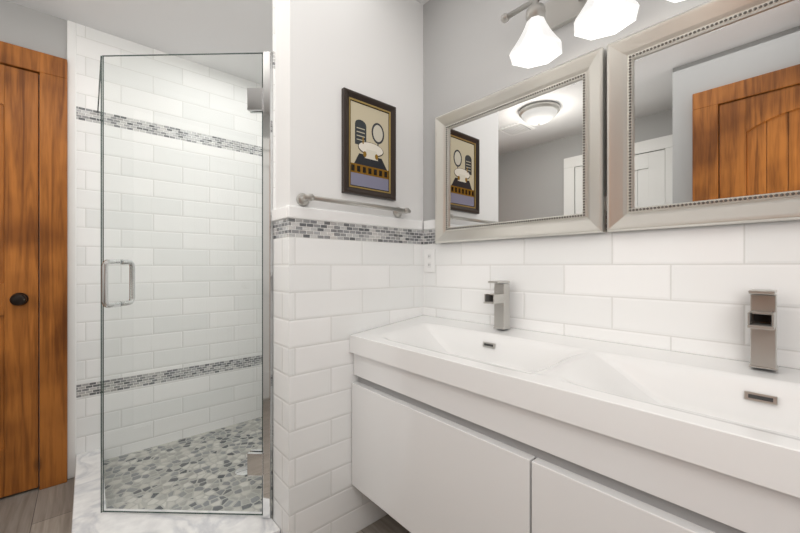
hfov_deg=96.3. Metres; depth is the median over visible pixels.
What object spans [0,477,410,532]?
floor
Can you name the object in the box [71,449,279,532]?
shower curb
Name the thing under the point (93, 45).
tiled wall
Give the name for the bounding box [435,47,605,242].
mirror
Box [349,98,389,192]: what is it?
art
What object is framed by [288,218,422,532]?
tiled wall
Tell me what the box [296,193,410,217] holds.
bar
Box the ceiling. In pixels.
[6,0,428,87]
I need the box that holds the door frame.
[0,41,66,489]
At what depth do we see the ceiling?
2.07 m
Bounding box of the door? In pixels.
[0,64,38,497]
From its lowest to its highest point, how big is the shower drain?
0.004 m
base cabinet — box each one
[349,336,588,532]
[521,368,799,532]
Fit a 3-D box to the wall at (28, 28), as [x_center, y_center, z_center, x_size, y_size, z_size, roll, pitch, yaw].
[-1.826,-0.096,2.169,2.800,2.610,0.100,0,0,-41]
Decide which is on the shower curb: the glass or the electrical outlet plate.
the glass
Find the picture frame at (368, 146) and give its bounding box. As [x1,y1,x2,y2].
[342,87,395,200]
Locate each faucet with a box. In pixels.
[483,280,510,329]
[747,288,778,370]
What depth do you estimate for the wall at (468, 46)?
1.67 m
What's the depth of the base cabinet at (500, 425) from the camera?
1.23 m
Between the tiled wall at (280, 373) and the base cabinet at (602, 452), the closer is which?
the base cabinet at (602, 452)
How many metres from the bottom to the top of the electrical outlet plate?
0.120 m
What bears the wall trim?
attached to the wall at (468, 46)
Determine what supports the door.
attached to the wall at (28, 28)
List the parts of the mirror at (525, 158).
glass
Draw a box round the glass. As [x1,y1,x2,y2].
[97,51,271,518]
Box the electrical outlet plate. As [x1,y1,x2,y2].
[424,249,434,271]
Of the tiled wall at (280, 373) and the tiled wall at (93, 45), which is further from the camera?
the tiled wall at (93, 45)
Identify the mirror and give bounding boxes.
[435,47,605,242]
[607,0,799,231]
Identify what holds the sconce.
attached to the wall at (468, 46)
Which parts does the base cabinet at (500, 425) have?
drawer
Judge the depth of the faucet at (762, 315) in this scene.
0.90 m
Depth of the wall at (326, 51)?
1.57 m
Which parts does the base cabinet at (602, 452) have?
drawer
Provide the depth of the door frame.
1.96 m
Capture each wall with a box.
[0,0,66,486]
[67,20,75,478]
[69,23,272,478]
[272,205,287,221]
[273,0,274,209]
[273,218,287,532]
[275,0,422,220]
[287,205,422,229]
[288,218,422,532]
[423,0,710,229]
[423,211,799,368]
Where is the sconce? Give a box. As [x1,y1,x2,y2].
[501,0,683,67]
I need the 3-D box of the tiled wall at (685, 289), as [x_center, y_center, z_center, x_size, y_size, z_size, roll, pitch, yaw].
[0.777,0.508,1.170,0.008,1.401,1.972,0,0,-41]
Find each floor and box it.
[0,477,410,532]
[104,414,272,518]
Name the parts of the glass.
handle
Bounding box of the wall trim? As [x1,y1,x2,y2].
[424,196,606,229]
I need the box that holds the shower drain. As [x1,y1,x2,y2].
[235,465,246,474]
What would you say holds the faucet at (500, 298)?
on the base cabinet at (500, 425)
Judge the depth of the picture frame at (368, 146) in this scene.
1.66 m
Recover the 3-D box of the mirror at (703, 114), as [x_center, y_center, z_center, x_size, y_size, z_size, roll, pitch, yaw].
[0.960,-0.431,0.920,0.034,0.628,0.775,0,0,-41]

